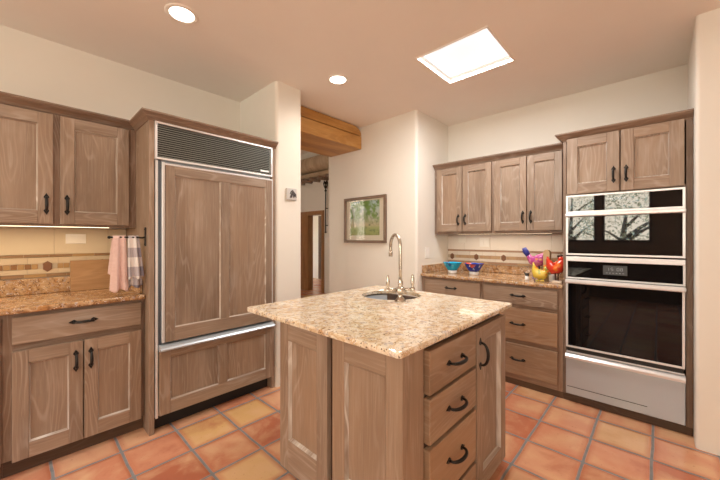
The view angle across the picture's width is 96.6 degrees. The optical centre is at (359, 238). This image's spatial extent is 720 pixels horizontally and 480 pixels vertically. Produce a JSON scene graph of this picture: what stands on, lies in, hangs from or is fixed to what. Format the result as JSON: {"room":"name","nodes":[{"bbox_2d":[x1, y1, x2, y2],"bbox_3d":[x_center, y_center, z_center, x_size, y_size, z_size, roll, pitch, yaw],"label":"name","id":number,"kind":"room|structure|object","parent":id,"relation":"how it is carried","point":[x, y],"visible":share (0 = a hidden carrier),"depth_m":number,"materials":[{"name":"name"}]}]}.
{"room":"kitchen","nodes":[
{"label":"kitchen","id":0,"kind":"room"},
{"bbox_2d":[0,25,300,386],"bbox_3d":[-2.447,-0.400,1.613,0.900,3.400,4.620,0,0,43],"label":"wall","id":1,"kind":"structure","parent":0,"point":[31,66],"depth_m":2.81,"materials":[{"name":"beige paint"}]},
{"bbox_2d":[0,227,125,279],"bbox_3d":[-2.300,0.097,2.074,0.013,0.345,1.293,0,0,43],"label":"tile backsplash","id":2,"kind":"structure","parent":1,"relation":"attached to","point":[25,252],"depth_m":2.21,"materials":[{"name":"beige tile"}]},
{"bbox_2d":[66,234,85,243],"bbox_3d":[-2.058,0.002,2.323,0.010,0.070,0.111,0,0,43],"label":"light switch","id":3,"kind":"object","parent":2,"relation":"attached to","point":[70,238],"visible":1,"depth_m":2.32,"materials":[{"name":"white plastic"}]},
{"bbox_2d":[0,91,134,227],"bbox_3d":[-2.144,-0.460,1.983,0.365,0.765,1.214,0,0,43],"label":"upper cabinet","id":4,"kind":"object","parent":1,"relation":"attached to","point":[61,165],"visible":0.98,"depth_m":2.04,"materials":[{"name":"brown wood"}]},
{"bbox_2d":[0,225,104,227],"bbox_3d":[-2.146,-0.082,1.907,0.060,0.014,1.060,0,0,43],"label":"light","id":5,"kind":"object","parent":4,"relation":"attached to","point":[0,225],"visible":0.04,"depth_m":2.06,"materials":[{"name":"white"}]},
{"bbox_2d":[286,188,296,200],"bbox_3d":[-0.619,-0.400,2.892,0.028,0.104,0.105,0,0,43],"label":"thermostat","id":6,"kind":"object","parent":1,"relation":"attached to","point":[291,194],"depth_m":2.88,"materials":[{"name":"white plastic"}]},
{"bbox_2d":[301,152,328,293],"bbox_3d":[-0.642,-0.500,7.520,5.200,3.600,0.120,0,0,43],"label":"wall","id":7,"kind":"structure","parent":0,"point":[312,195],"depth_m":7.75,"materials":[{"name":"beige paint"}]},
{"bbox_2d":[301,179,312,183],"bbox_3d":[-1.299,-1.400,7.842,0.090,0.088,0.295,0,0,43],"label":"stub","id":8,"kind":"object","parent":7,"relation":"attached to","point":[302,180],"visible":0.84,"depth_m":7.78,"materials":[{"name":"brown wood"}]},
{"bbox_2d":[301,210,323,292],"bbox_3d":[-1.170,0.312,8.006,0.985,1.975,0.170,0,0,43],"label":"door","id":9,"kind":"structure","parent":7,"relation":"in","point":[306,217],"depth_m":8.06,"materials":[{"name":"brown wood"}]},
{"bbox_2d":[301,170,328,179],"bbox_3d":[-0.698,-1.510,7.350,4.950,0.100,0.195,0,0,43],"label":"ledge","id":10,"kind":"object","parent":7,"relation":"attached to","point":[321,173],"visible":0.04,"depth_m":7.55,"materials":[{"name":"brown wood"}]},
{"bbox_2d":[301,155,328,174],"bbox_3d":[-0.742,-1.770,7.340,5.000,0.396,0.396,0,0,43],"label":"log beam","id":11,"kind":"structure","parent":7,"relation":"attached to","point":[317,163],"depth_m":7.43,"materials":[{"name":"brown wood"}]},
{"bbox_2d":[309,177,320,181],"bbox_3d":[-1.079,-1.400,7.638,0.090,0.088,0.295,0,0,43],"label":"stub","id":12,"kind":"object","parent":7,"relation":"attached to","point":[310,178],"visible":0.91,"depth_m":7.58,"materials":[{"name":"brown wood"}]},
{"bbox_2d":[317,175,328,180],"bbox_3d":[-0.860,-1.400,7.433,0.090,0.088,0.295,0,0,43],"label":"stub","id":13,"kind":"object","parent":7,"relation":"attached to","point":[318,176],"visible":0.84,"depth_m":7.38,"materials":[{"name":"brown wood"}]},
{"bbox_2d":[323,180,327,232],"bbox_3d":[-0.804,-0.743,7.493,0.115,1.237,0.130,0,0,-6],"label":"rod","id":14,"kind":"object","parent":7,"relation":"attached to","point":[326,181],"visible":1,"depth_m":7.48,"materials":[{"name":"black metal"}]},
{"bbox_2d":[313,215,320,277],"bbox_3d":[-0.888,0.000,9.015,3.600,2.600,1.730,0,0,43],"label":"wall","id":15,"kind":"structure","parent":0,"point":[315,218],"depth_m":10.53,"materials":[{"name":"beige paint"}]},
{"bbox_2d":[318,216,320,278],"bbox_3d":[-1.256,0.285,10.307,0.220,2.030,0.038,0,0,43],"label":"door","id":16,"kind":"structure","parent":15,"relation":"in","point":[319,217],"depth_m":10.33,"materials":[{"name":"brown wood"}]},
{"bbox_2d":[0,0,719,127],"bbox_3d":[0.303,-1.450,0.435,6.450,0.140,6.950,0,0,43],"label":"ceiling","id":17,"kind":"structure","parent":0,"point":[235,49],"depth_m":2.23,"materials":[{"name":"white paint"}]},
{"bbox_2d":[164,3,198,24],"bbox_3d":[-1.094,-1.377,1.970,0.188,0.006,0.188,0,0,43],"label":"recessed light","id":18,"kind":"object","parent":17,"relation":"in","point":[181,13],"visible":1,"depth_m":1.96,"materials":[{"name":"white"}]},
{"bbox_2d":[327,74,348,84],"bbox_3d":[-0.191,-1.377,2.781,0.188,0.006,0.188,0,0,43],"label":"recessed light","id":19,"kind":"object","parent":17,"relation":"in","point":[336,79],"visible":1,"depth_m":2.77,"materials":[{"name":"white"}]},
{"bbox_2d":[415,26,514,83],"bbox_3d":[0.812,-1.427,2.466,0.553,0.106,0.547,0,0,43],"label":"window","id":20,"kind":"structure","parent":17,"relation":"attached to","point":[479,51],"depth_m":2.51,"materials":[{"name":"white glass"}]},
{"bbox_2d":[0,278,719,479],"bbox_3d":[-0.611,1.360,3.340,11.750,0.120,9.950,0,0,43],"label":"floor","id":21,"kind":"structure","parent":0,"point":[548,437],"depth_m":1.98,"materials":[{"name":"tile"}]},
{"bbox_2d":[0,316,1,478],"bbox_3d":[-2.304,0.854,1.636,0.605,0.892,0.648,0,0,43],"label":"base cabinet","id":22,"kind":"object","parent":21,"relation":"on","point":[0,316],"visible":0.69,"depth_m":1.71,"materials":[{"name":"brown wood"}]},
{"bbox_2d":[0,276,144,315],"bbox_3d":[-2.093,0.339,1.880,0.581,0.137,1.293,0,0,43],"label":"countertop","id":23,"kind":"structure","parent":22,"relation":"on","point":[35,294],"depth_m":2.08,"materials":[{"name":"beige stone"}]},
{"bbox_2d":[70,259,109,291],"bbox_3d":[-1.968,0.266,2.381,0.046,0.216,0.273,0,0,43],"label":"cutting board","id":24,"kind":"object","parent":23,"relation":"on","point":[84,274],"visible":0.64,"depth_m":2.35,"materials":[{"name":"brown wood"}]},
{"bbox_2d":[2,299,143,478],"bbox_3d":[-1.863,0.854,2.108,0.605,0.892,0.645,0,0,43],"label":"base cabinet","id":25,"kind":"object","parent":21,"relation":"on","point":[73,378],"visible":0.91,"depth_m":1.89,"materials":[{"name":"brown wood"}]},
{"bbox_2d":[126,107,278,435],"bbox_3d":[-1.300,0.233,2.640,0.703,2.134,0.998,0,0,43],"label":"refrigerator surround","id":26,"kind":"object","parent":21,"relation":"on","point":[142,122],"visible":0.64,"depth_m":2.18,"materials":[{"name":"brown wood"}]},
{"bbox_2d":[107,227,145,245],"bbox_3d":[-1.525,-0.013,2.100,0.206,0.125,0.030,0,0,-36],"label":"towel bar","id":27,"kind":"object","parent":26,"relation":"attached to","point":[108,237],"visible":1,"depth_m":2.15,"materials":[{"name":"black metal"}]},
{"bbox_2d":[108,236,128,292],"bbox_3d":[-1.562,0.162,2.072,0.069,0.364,0.103,0,0,43],"label":"dish towel","id":28,"kind":"object","parent":27,"relation":"hanging from","point":[117,268],"visible":1,"depth_m":2.06,"materials":[{"name":"pink fabric"}]},
{"bbox_2d":[127,236,143,287],"bbox_3d":[-1.487,0.154,2.126,0.070,0.349,0.094,0,0,43],"label":"checked towel","id":29,"kind":"object","parent":27,"relation":"hanging from","point":[134,260],"visible":1,"depth_m":2.11,"materials":[{"name":"fabric"}]},
{"bbox_2d":[154,121,274,428],"bbox_3d":[-1.275,0.259,2.649,0.701,2.082,0.882,0,0,43],"label":"refrigerator","id":30,"kind":"object","parent":21,"relation":"on","point":[213,194],"visible":0.97,"depth_m":2.37,"materials":[{"name":"brown wood"}]},
{"bbox_2d":[280,293,504,479],"bbox_3d":[0.164,0.857,1.802,1.020,0.887,1.001,0,0,43],"label":"kitchen island","id":31,"kind":"object","parent":21,"relation":"on","point":[348,411],"visible":0.84,"depth_m":1.37,"materials":[{"name":"brown wood"}]},
{"bbox_2d":[247,286,511,358],"bbox_3d":[0.136,0.399,1.866,1.068,0.026,1.146,0,0,43],"label":"island countertop","id":32,"kind":"structure","parent":31,"relation":"on","point":[391,328],"depth_m":1.59,"materials":[{"name":"stone"}]},
{"bbox_2d":[365,294,413,299],"bbox_3d":[0.215,0.504,2.216,0.450,0.160,0.450,0,0,43],"label":"sink","id":33,"kind":"object","parent":32,"relation":"in","point":[382,296],"visible":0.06,"depth_m":2.40,"materials":[{"name":"silver metal"}]},
{"bbox_2d":[385,233,414,301],"bbox_3d":[0.220,0.176,2.028,0.219,0.420,0.190,0,0,43],"label":"bar faucet","id":34,"kind":"object","parent":32,"relation":"on","point":[400,290],"visible":1,"depth_m":1.98,"materials":[{"name":"silver metal"}]},
{"bbox_2d":[422,276,482,298],"bbox_3d":[1.103,0.854,3.469,0.664,0.892,0.657,0,0,43],"label":"base cabinet","id":35,"kind":"object","parent":21,"relation":"on","point":[463,288],"visible":0.23,"depth_m":3.23,"materials":[{"name":"brown wood"}]},
{"bbox_2d":[483,282,562,397],"bbox_3d":[1.586,0.854,3.018,0.658,0.892,0.657,0,0,43],"label":"base cabinet","id":36,"kind":"object","parent":21,"relation":"on","point":[534,321],"visible":0.73,"depth_m":2.74,"materials":[{"name":"brown wood"}]},
{"bbox_2d":[421,263,562,288],"bbox_3d":[1.352,0.349,3.253,1.324,0.115,0.632,0,0,43],"label":"countertop","id":37,"kind":"structure","parent":36,"relation":"on","point":[514,275],"depth_m":3.29,"materials":[{"name":"beige stone"}]},
{"bbox_2d":[443,262,461,273],"bbox_3d":[1.004,0.317,3.487,0.207,0.117,0.207,0,0,43],"label":"bowl","id":38,"kind":"object","parent":37,"relation":"on","point":[452,267],"visible":1,"depth_m":3.44,"materials":[{"name":"teal ceramic"}]},
{"bbox_2d":[464,263,484,274],"bbox_3d":[1.188,0.317,3.343,0.207,0.117,0.207,0,0,43],"label":"bowl","id":39,"kind":"object","parent":37,"relation":"on","point":[473,268],"visible":1,"depth_m":3.29,"materials":[{"name":"blue ceramic"}]},
{"bbox_2d":[524,272,529,279],"bbox_3d":[1.503,0.337,2.890,0.039,0.076,0.038,0,0,-1],"label":"salt shaker","id":40,"kind":"object","parent":37,"relation":"on","point":[526,274],"visible":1,"depth_m":2.88,"materials":[{"name":"white ceramic"}]},
{"bbox_2d":[522,247,542,277],"bbox_3d":[1.662,0.228,3.045,0.227,0.292,0.112,0,0,43],"label":"bird figurine","id":41,"kind":"object","parent":37,"relation":"on","point":[537,259],"visible":0.56,"depth_m":3.02,"materials":[{"name":"ceramic"}]},
{"bbox_2d":[532,262,548,281],"bbox_3d":[1.605,0.294,2.838,0.157,0.160,0.098,0,0,43],"label":"figurine","id":42,"kind":"object","parent":37,"relation":"on","point":[537,273],"visible":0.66,"depth_m":2.81,"materials":[{"name":"yellow ceramic"}]},
{"bbox_2d":[543,250,550,280],"bbox_3d":[1.678,0.237,2.873,0.054,0.275,0.060,0,0,43],"label":"wooden block","id":43,"kind":"object","parent":37,"relation":"on","point":[547,253],"visible":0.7,"depth_m":2.86,"materials":[{"name":"beige wood"}]},
{"bbox_2d":[548,274,554,281],"bbox_3d":[1.682,0.346,2.807,0.060,0.058,0.060,0,0,43],"label":"cup","id":44,"kind":"object","parent":37,"relation":"on","point":[551,276],"visible":0.69,"depth_m":2.79,"materials":[{"name":"white ceramic"}]},
{"bbox_2d":[546,255,562,283],"bbox_3d":[1.660,0.255,2.718,0.145,0.241,0.106,0,0,43],"label":"bird figurine","id":45,"kind":"object","parent":37,"relation":"on","point":[556,267],"visible":0.85,"depth_m":2.69,"materials":[{"name":"red ceramic"}]},
{"bbox_2d":[555,108,693,435],"bbox_3d":[2.077,0.231,2.559,0.781,2.138,0.657,0,0,43],"label":"tall cabinet","id":46,"kind":"object","parent":21,"relation":"on","point":[653,152],"depth_m":2.29,"materials":[{"name":"brown wood"}]},
{"bbox_2d":[565,255,685,375],"bbox_3d":[2.069,0.521,2.524,0.676,0.762,0.586,0,0,43],"label":"wall oven","id":47,"kind":"object","parent":46,"relation":"in","point":[628,310],"visible":1,"depth_m":2.30,"materials":[{"name":"black glass"}]},
{"bbox_2d":[569,255,682,286],"bbox_3d":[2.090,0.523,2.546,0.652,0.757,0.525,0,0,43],"label":"control panel","id":48,"kind":"object","parent":47,"relation":"in","point":[574,255],"depth_m":2.46,"materials":[{"name":"black glass"}]},
{"bbox_2d":[565,187,685,257],"bbox_3d":[2.071,-0.105,2.525,0.676,0.470,0.582,0,0,43],"label":"speed oven","id":49,"kind":"object","parent":46,"relation":"in","point":[640,223],"visible":1,"depth_m":2.30,"materials":[{"name":"black glass"}]},
{"bbox_2d":[329,8,719,455],"bbox_3d":[2.204,-0.400,2.608,6.336,3.400,1.080,0,0,43],"label":"wall","id":50,"kind":"structure","parent":0,"point":[396,158],"depth_m":3.29,"materials":[{"name":"beige paint"}]},
{"bbox_2d":[344,194,386,242],"bbox_3d":[0.051,-0.230,3.926,0.687,0.564,0.028,0,0,43],"label":"framed picture","id":51,"kind":"object","parent":50,"relation":"attached to","point":[365,218],"visible":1,"depth_m":3.91,"materials":[{"name":"brown wood"}]},
{"bbox_2d":[350,199,378,234],"bbox_3d":[0.055,-0.251,3.936,0.485,0.422,0.001,0,0,43],"label":"artwork","id":52,"kind":"object","parent":51,"relation":"attached to","point":[364,215],"depth_m":3.94},
{"bbox_2d":[425,247,428,257],"bbox_3d":[0.752,0.157,3.575,0.010,0.120,0.078,0,0,43],"label":"light switch","id":53,"kind":"object","parent":50,"relation":"attached to","point":[426,248],"visible":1,"depth_m":3.56,"materials":[{"name":"white plastic"}]},
{"bbox_2d":[433,143,562,234],"bbox_3d":[1.436,-0.443,3.343,1.322,0.791,0.387,0,0,43],"label":"upper cabinet","id":54,"kind":"object","parent":50,"relation":"attached to","point":[518,191],"visible":0.99,"depth_m":3.17,"materials":[{"name":"brown wood"}]},
{"bbox_2d":[448,234,562,266],"bbox_3d":[1.564,0.124,3.481,1.323,0.334,0.013,0,0,43],"label":"tile backsplash","id":55,"kind":"structure","parent":50,"relation":"attached to","point":[502,249],"depth_m":3.48,"materials":[{"name":"beige tile"}]},
{"bbox_2d":[458,237,465,242],"bbox_3d":[1.212,0.014,3.802,0.094,0.068,0.010,0,0,43],"label":"wall outlet","id":56,"kind":"object","parent":55,"relation":"attached to","point":[460,239],"visible":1,"depth_m":3.80,"materials":[{"name":"white plastic"}]},
{"bbox_2d":[480,238,488,246],"bbox_3d":[1.405,0.041,3.622,0.110,0.100,0.010,0,0,43],"label":"light switch","id":57,"kind":"object","parent":55,"relation":"attached to","point":[484,242],"visible":1,"depth_m":3.62,"materials":[{"name":"white plastic"}]},
{"bbox_3d":[-0.609,-1.625,3.810,0.588,0.950,1.100,0,0,43],"label":"wall header","id":58,"kind":"structure","parent":0,"visible":0},
{"bbox_2d":[301,106,360,156],"bbox_3d":[-0.559,-1.237,3.767,0.567,0.264,1.085,0,0,43],"label":"lintel beam","id":59,"kind":"structure","parent":58,"relation":"attached to","point":[321,134],"depth_m":3.69,"materials":[{"name":"brown wood"}]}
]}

